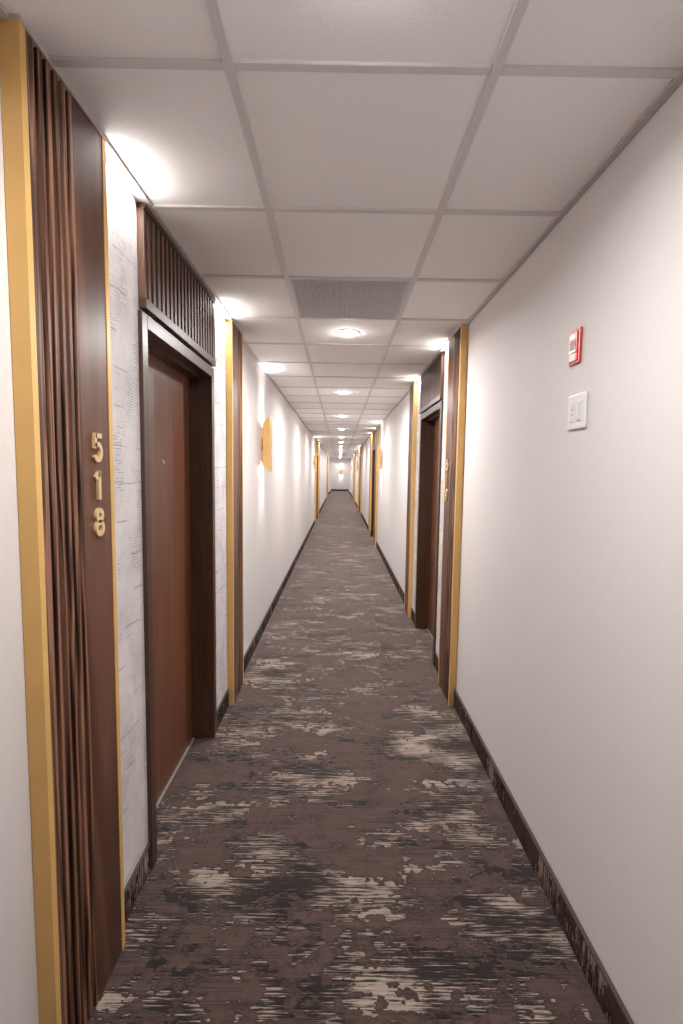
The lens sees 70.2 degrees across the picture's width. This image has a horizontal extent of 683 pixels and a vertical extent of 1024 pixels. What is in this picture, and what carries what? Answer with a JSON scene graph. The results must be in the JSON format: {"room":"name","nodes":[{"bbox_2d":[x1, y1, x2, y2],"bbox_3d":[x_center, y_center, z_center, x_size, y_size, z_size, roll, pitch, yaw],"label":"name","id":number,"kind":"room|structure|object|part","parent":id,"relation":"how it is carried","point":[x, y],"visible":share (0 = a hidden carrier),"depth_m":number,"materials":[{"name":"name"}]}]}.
{"room":"hotel corridor","nodes":[
{"label":"hotel corridor","id":0,"kind":"room"},
{"bbox_2d":[0,79,328,1023],"bbox_3d":[-0.908,-1.356,17.946,0.238,2.750,40.800,1,5,0],"label":"wall","id":1,"kind":"structure","parent":0,"point":[279,504],"depth_m":1.12,"materials":[{"name":"paint"}]},
{"bbox_2d":[0,19,124,1023],"bbox_3d":[-0.700,0.193,1.280,0.042,2.442,0.371,1,5,0],"label":"wall panel","id":2,"kind":"object","parent":1,"relation":"attached to","point":[55,157],"visible":1,"depth_m":1.19,"materials":[{"name":"brown wood"}]},
{"bbox_3d":[-0.701,0.186,1.371,0.040,2.442,0.149,1,5,0],"label":"flat panel","id":3,"kind":"part","parent":2,"relation":"part of","materials":[{"name":"brown wood"}]},
{"bbox_2d":[92,433,104,535],"bbox_3d":[-0.673,-0.074,1.345,0.008,0.284,0.050,1,5,0],"label":"room number","id":4,"kind":"object","parent":2,"relation":"attached to","point":[98,513],"visible":1,"depth_m":1.34,"materials":[{"name":"gold metal"}]},
{"bbox_2d":[106,161,147,887],"bbox_3d":[-0.719,0.107,1.606,0.004,2.326,0.290,1,5,0],"label":"panel","id":5,"kind":"object","parent":1,"relation":"attached to","point":[121,205],"visible":0.64,"depth_m":1.63,"materials":[{"name":"white stone"}]},
{"bbox_2d":[124,843,150,923],"bbox_3d":[-0.732,1.325,1.707,0.013,0.115,0.290,1,5,0],"label":"baseboard","id":6,"kind":"structure","parent":1,"relation":"attached to","point":[137,880],"depth_m":1.73,"materials":[{"name":"wood"}]},
{"bbox_2d":[0,2,326,453],"bbox_3d":[-0.742,-2.255,15.764,0.043,0.024,36.200,1,5,0],"label":"trim","id":7,"kind":"structure","parent":1,"relation":"attached to","point":[112,157],"depth_m":1.55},
{"bbox_2d":[136,202,215,366],"bbox_3d":[-0.696,-0.929,2.164,0.028,0.352,0.961,1,5,0],"label":"transom panel","id":8,"kind":"object","parent":1,"relation":"attached to","point":[170,292],"visible":1,"depth_m":1.97,"materials":[{"name":"brown wood"}]},
{"bbox_3d":[-0.693,-1.096,2.150,0.028,0.018,0.961,1,5,0],"label":"rail","id":9,"kind":"part","parent":8,"relation":"part of","materials":[{"name":"brown wood"}]},
{"bbox_3d":[-0.698,-0.772,2.177,0.028,0.036,0.961,1,5,0],"label":"rail","id":10,"kind":"part","parent":8,"relation":"part of","materials":[{"name":"brown wood"}]},
{"bbox_2d":[138,310,216,869],"bbox_3d":[-0.836,0.292,2.256,0.253,2.078,0.975,1,5,0],"label":"door","id":11,"kind":"structure","parent":1,"relation":"in","point":[176,386],"depth_m":2.41,"materials":[{"name":"brown wood"}]},
{"bbox_2d":[212,306,227,707],"bbox_3d":[-0.724,0.000,2.892,0.004,2.326,0.338,1,5,0],"label":"panel","id":12,"kind":"object","parent":1,"relation":"attached to","point":[220,321],"visible":0.64,"depth_m":2.91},
{"bbox_2d":[217,688,228,728],"bbox_3d":[-0.738,1.217,2.994,0.013,0.115,0.338,1,5,0],"label":"baseboard","id":13,"kind":"structure","parent":1,"relation":"attached to","point":[223,705],"depth_m":3.00,"materials":[{"name":"carpet"}]},
{"bbox_2d":[226,320,243,704],"bbox_3d":[-0.708,0.030,3.233,0.042,2.442,0.334,1,5,0],"label":"pilaster","id":14,"kind":"object","parent":1,"relation":"attached to","point":[234,338],"visible":0.99,"depth_m":3.15,"materials":[{"name":"gold metal"}]},
{"bbox_3d":[-0.708,0.037,3.152,0.040,2.442,0.132,1,5,0],"label":"flat panel","id":15,"kind":"part","parent":14,"relation":"part of","materials":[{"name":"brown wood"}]},
{"bbox_2d":[261,416,271,471],"bbox_3d":[-0.684,-0.615,4.421,0.084,0.490,0.144,1,5,0],"label":"wall lamp","id":16,"kind":"object","parent":1,"relation":"attached to","point":[266,441],"visible":1,"depth_m":4.36,"materials":[{"name":"gold metal"}]},
{"bbox_2d":[244,520,314,671],"bbox_3d":[-0.762,0.727,8.858,0.013,0.115,10.761,1,5,0],"label":"baseboard","id":17,"kind":"structure","parent":1,"relation":"attached to","point":[247,657],"depth_m":5.01,"materials":[{"name":"carpet"}]},
{"bbox_2d":[313,453,316,470],"bbox_3d":[-0.721,-1.351,13.231,0.084,0.490,0.144,1,5,0],"label":"wall lamp","id":18,"kind":"object","parent":1,"relation":"attached to","point":[315,455],"visible":1,"depth_m":13.16,"materials":[{"name":"gold metal"}]},
{"bbox_2d":[315,439,316,523],"bbox_3d":[-0.754,-0.895,14.308,0.042,2.442,0.371,1,5,0],"label":"pilaster","id":19,"kind":"object","parent":1,"relation":"attached to","point":[315,439],"visible":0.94,"depth_m":14.18,"materials":[{"name":"gold metal"}]},
{"bbox_2d":[317,453,317,517],"bbox_3d":[-0.890,-0.796,15.284,0.253,2.078,0.975,1,5,0],"label":"door","id":20,"kind":"structure","parent":1,"relation":"in","point":[317,453],"depth_m":15.72,"materials":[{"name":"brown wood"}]},
{"bbox_2d":[318,443,319,516],"bbox_3d":[-0.762,-1.058,16.260,0.042,2.442,0.334,1,5,0],"label":"pilaster","id":21,"kind":"object","parent":1,"relation":"attached to","point":[319,443],"visible":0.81,"depth_m":16.13,"materials":[{"name":"gold metal"}]},
{"bbox_2d":[331,463,348,488],"bbox_3d":[-0.123,-3.031,38.140,1.496,2.750,0.120,1,5,0],"label":"wall","id":22,"kind":"structure","parent":0,"point":[338,481],"depth_m":38.10,"materials":[{"name":"paint"}]},
{"bbox_2d":[331,489,348,490],"bbox_3d":[-0.142,-1.720,38.183,1.496,0.130,0.012,1,5,0],"label":"baseboard","id":23,"kind":"structure","parent":22,"relation":"attached to","point":[331,489],"depth_m":38.18,"materials":[{"name":"plastic"}]},
{"bbox_2d":[329,458,350,491],"bbox_3d":[-0.107,-2.675,34.070,1.496,2.720,0.350,1,5,0],"label":"wall header","id":24,"kind":"structure","parent":0,"point":[331,460],"depth_m":33.83,"materials":[{"name":"paint"}]},
{"bbox_2d":[0,0,682,457],"bbox_3d":[-0.022,-2.587,17.847,1.896,0.354,40.800,1,5,0],"label":"ceiling","id":25,"kind":"structure","parent":0,"point":[429,144],"depth_m":1.33,"materials":[{"name":"tile"}]},
{"bbox_2d":[338,391,350,393],"bbox_3d":[0.030,-1.389,5.667,0.162,0.028,0.162,1,5,0],"label":"recessed light","id":26,"kind":"object","parent":25,"relation":"in","point":[340,392],"visible":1,"depth_m":5.62,"materials":[{"name":"white"}]},
{"bbox_2d":[335,329,359,336],"bbox_3d":[0.040,-1.186,3.237,0.162,0.028,0.162,1,5,0],"label":"recessed light","id":27,"kind":"object","parent":25,"relation":"in","point":[342,332],"visible":1,"depth_m":3.20,"materials":[{"name":"white"}]},
{"bbox_2d":[290,279,410,318],"bbox_3d":[0.043,-1.151,2.628,0.586,0.021,0.586,1,5,0],"label":"ceiling vent","id":28,"kind":"object","parent":25,"relation":"in","point":[313,298],"visible":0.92,"depth_m":2.58,"materials":[{"name":"grey metal"}]},
{"bbox_3d":[0.043,-1.159,2.627,0.586,0.004,0.586,1,5,0],"label":"backing plate","id":29,"kind":"part","parent":28,"relation":"part of","materials":[{"name":"grey metal"}]},
{"bbox_2d":[88,491,607,1023],"bbox_3d":[-0.060,0.082,18.120,2.496,0.120,40.900,1,5,0],"label":"floor","id":30,"kind":"structure","parent":0,"point":[341,849],"depth_m":1.92,"materials":[{"name":"carpet"}]},
{"bbox_2d":[350,82,682,1023],"bbox_3d":[0.829,-1.332,17.955,0.238,2.750,40.800,1,5,0],"label":"wall","id":31,"kind":"structure","parent":0,"point":[569,671],"depth_m":1.50,"materials":[{"name":"paint"}]},
{"bbox_2d":[353,456,353,499],"bbox_3d":[0.651,-1.861,26.114,0.042,2.442,0.300,1,5,0],"label":"pilaster","id":32,"kind":"object","parent":31,"relation":"attached to","point":[353,456],"visible":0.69,"depth_m":26.01,"materials":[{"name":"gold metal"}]},
{"bbox_2d":[354,453,355,502],"bbox_3d":[0.659,-1.703,24.225,0.042,2.442,0.360,1,5,0],"label":"pilaster","id":33,"kind":"object","parent":31,"relation":"attached to","point":[355,453],"visible":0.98,"depth_m":24.09,"materials":[{"name":"gold metal"}]},
{"bbox_2d":[358,448,359,510],"bbox_3d":[0.681,-1.270,19.038,0.042,2.442,0.300,1,5,0],"label":"pilaster","id":34,"kind":"object","parent":31,"relation":"attached to","point":[359,448],"visible":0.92,"depth_m":18.92,"materials":[{"name":"gold metal"}]},
{"bbox_2d":[359,457,360,511],"bbox_3d":[0.811,-1.009,18.125,0.253,2.078,0.975,1,5,0],"label":"door","id":35,"kind":"structure","parent":31,"relation":"in","point":[360,457],"depth_m":18.58,"materials":[{"name":"brown wood"}]},
{"bbox_2d":[360,445,361,514],"bbox_3d":[0.689,-1.112,17.150,0.042,2.442,0.360,1,5,0],"label":"pilaster","id":36,"kind":"object","parent":31,"relation":"attached to","point":[361,445],"visible":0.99,"depth_m":17.00,"materials":[{"name":"gold metal"}]},
{"bbox_2d":[361,513,367,528],"bbox_3d":[0.697,0.267,14.629,0.013,0.115,4.895,1,5,0],"label":"baseboard","id":37,"kind":"structure","parent":31,"relation":"attached to","point":[362,516],"depth_m":14.63,"materials":[{"name":"carpet"}]},
{"bbox_2d":[368,434,371,534],"bbox_3d":[0.710,-0.677,11.943,0.042,2.442,0.300,1,5,0],"label":"pilaster","id":38,"kind":"object","parent":31,"relation":"attached to","point":[370,467],"visible":0.98,"depth_m":11.84,"materials":[{"name":"gold metal"}]},
{"bbox_2d":[371,447,374,538],"bbox_3d":[0.841,-0.416,11.030,0.253,2.078,0.975,1,5,0],"label":"door","id":39,"kind":"structure","parent":31,"relation":"in","point":[373,449],"depth_m":11.46,"materials":[{"name":"brown wood"}]},
{"bbox_2d":[372,429,375,447],"bbox_3d":[0.736,-1.641,10.936,0.028,0.352,0.961,1,5,0],"label":"transom panel","id":40,"kind":"object","parent":31,"relation":"attached to","point":[374,431],"visible":0.92,"depth_m":10.99,"materials":[{"name":"brown wood"}]},
{"bbox_2d":[373,426,378,546],"bbox_3d":[0.718,-0.519,10.055,0.042,2.442,0.360,1,5,0],"label":"pilaster","id":41,"kind":"object","parent":31,"relation":"attached to","point":[377,427],"visible":0.99,"depth_m":9.93,"materials":[{"name":"gold metal"}]},
{"bbox_3d":[0.719,-0.526,10.142,0.040,2.442,0.144,1,5,0],"label":"flat panel","id":42,"kind":"part","parent":41,"relation":"part of","materials":[{"name":"brown wood"}]},
{"bbox_2d":[377,446,381,471],"bbox_3d":[0.709,-0.986,9.102,0.084,0.490,0.144,1,5,0],"label":"wall lamp","id":43,"kind":"object","parent":31,"relation":"attached to","point":[379,457],"visible":1,"depth_m":9.03,"materials":[{"name":"gold metal"}]},
{"bbox_2d":[376,541,404,602],"bbox_3d":[0.726,0.846,7.695,0.013,0.115,4.570,1,5,0],"label":"baseboard","id":44,"kind":"structure","parent":31,"relation":"attached to","point":[397,585],"depth_m":6.95,"materials":[{"name":"carpet"}]},
{"bbox_2d":[404,382,417,617],"bbox_3d":[0.738,-0.111,5.172,0.042,2.442,0.300,1,5,0],"label":"pilaster","id":45,"kind":"object","parent":31,"relation":"attached to","point":[414,388],"visible":1,"depth_m":5.08,"materials":[{"name":"gold metal"}]},
{"bbox_3d":[0.740,-0.105,5.101,0.040,2.442,0.117,1,5,0],"label":"flat panel","id":46,"kind":"part","parent":45,"relation":"part of","materials":[{"name":"brown wood"}]},
{"bbox_2d":[411,607,414,625],"bbox_3d":[0.737,1.073,4.972,0.013,0.115,0.293,1,5,0],"label":"baseboard","id":47,"kind":"structure","parent":31,"relation":"attached to","point":[412,610],"depth_m":4.96,"materials":[{"name":"carpet"}]},
{"bbox_2d":[412,379,421,611],"bbox_3d":[0.759,-0.144,4.871,0.004,2.326,0.293,1,5,0],"label":"panel","id":48,"kind":"object","parent":31,"relation":"attached to","point":[419,381],"visible":0.64,"depth_m":4.91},
{"bbox_2d":[415,400,442,665],"bbox_3d":[0.869,0.150,4.258,0.253,2.078,0.975,1,5,0],"label":"door","id":49,"kind":"structure","parent":31,"relation":"in","point":[431,421],"depth_m":4.64,"materials":[{"name":"brown wood"}]},
{"bbox_2d":[419,352,444,413],"bbox_3d":[0.764,-1.075,4.165,0.028,0.352,0.961,1,5,0],"label":"transom panel","id":50,"kind":"object","parent":31,"relation":"attached to","point":[432,379],"visible":1,"depth_m":4.00,"materials":[{"name":"brown wood"}]},
{"bbox_3d":[0.762,-0.918,4.178,0.028,0.036,0.961,1,5,0],"label":"rail","id":51,"kind":"part","parent":50,"relation":"part of","materials":[{"name":"brown wood"}]},
{"bbox_3d":[0.766,-1.242,4.151,0.028,0.018,0.961,1,5,0],"label":"rail","id":52,"kind":"part","parent":50,"relation":"part of","materials":[{"name":"brown wood"}]},
{"bbox_2d":[434,652,438,672],"bbox_3d":[0.742,1.179,3.707,0.013,0.115,0.293,1,5,0],"label":"baseboard","id":53,"kind":"structure","parent":31,"relation":"attached to","point":[436,660],"depth_m":3.77,"materials":[{"name":"wood"}]},
{"bbox_2d":[436,347,448,656],"bbox_3d":[0.764,-0.038,3.605,0.004,2.326,0.293,1,5,0],"label":"panel","id":54,"kind":"object","parent":31,"relation":"attached to","point":[446,351],"visible":0.36,"depth_m":3.69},
{"bbox_2d":[438,325,468,705],"bbox_3d":[0.746,0.047,3.283,0.042,2.442,0.360,1,5,0],"label":"pilaster","id":55,"kind":"object","parent":31,"relation":"attached to","point":[458,344],"visible":1,"depth_m":3.19,"materials":[{"name":"brown wood"}]},
{"bbox_2d":[445,459,448,499],"bbox_3d":[0.726,-0.222,3.353,0.008,0.284,0.050,1,5,0],"label":"room number","id":56,"kind":"object","parent":55,"relation":"attached to","point":[447,460],"visible":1,"depth_m":3.34,"materials":[{"name":"gold metal"}]},
{"bbox_3d":[0.747,0.039,3.371,0.040,2.442,0.144,1,5,0],"label":"flat panel","id":57,"kind":"part","parent":55,"relation":"part of","materials":[{"name":"brown wood"}]},
{"bbox_2d":[351,67,682,457],"bbox_3d":[0.711,-2.235,15.772,0.043,0.024,36.200,1,5,0],"label":"trim","id":58,"kind":"structure","parent":31,"relation":"attached to","point":[675,83],"depth_m":1.55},
{"bbox_2d":[454,689,633,1023],"bbox_3d":[0.755,1.441,0.568,0.013,0.115,5.285,1,5,0],"label":"baseboard","id":59,"kind":"structure","parent":31,"relation":"attached to","point":[614,1010],"depth_m":1.70,"materials":[{"name":"carpet"}]},
{"bbox_2d":[568,326,582,366],"bbox_3d":[0.777,-0.551,1.621,0.014,0.114,0.076,1,5,0],"label":"fire alarm","id":60,"kind":"object","parent":31,"relation":"attached to","point":[575,343],"visible":1,"depth_m":1.61,"materials":[{"name":"red plastic"}]},
{"bbox_2d":[570,339,575,350],"bbox_3d":[0.774,-0.558,1.625,0.001,0.030,0.042,1,5,0],"label":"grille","id":61,"kind":"object","parent":60,"relation":"attached to","point":[572,341],"depth_m":1.62,"materials":[{"name":"plastic"}]},
{"bbox_2d":[567,391,587,429],"bbox_3d":[0.774,-0.331,1.603,0.014,0.114,0.121,1,5,0],"label":"wall plate","id":62,"kind":"object","parent":31,"relation":"attached to","point":[578,403],"visible":1,"depth_m":1.59,"materials":[{"name":"white plastic"}]}
]}

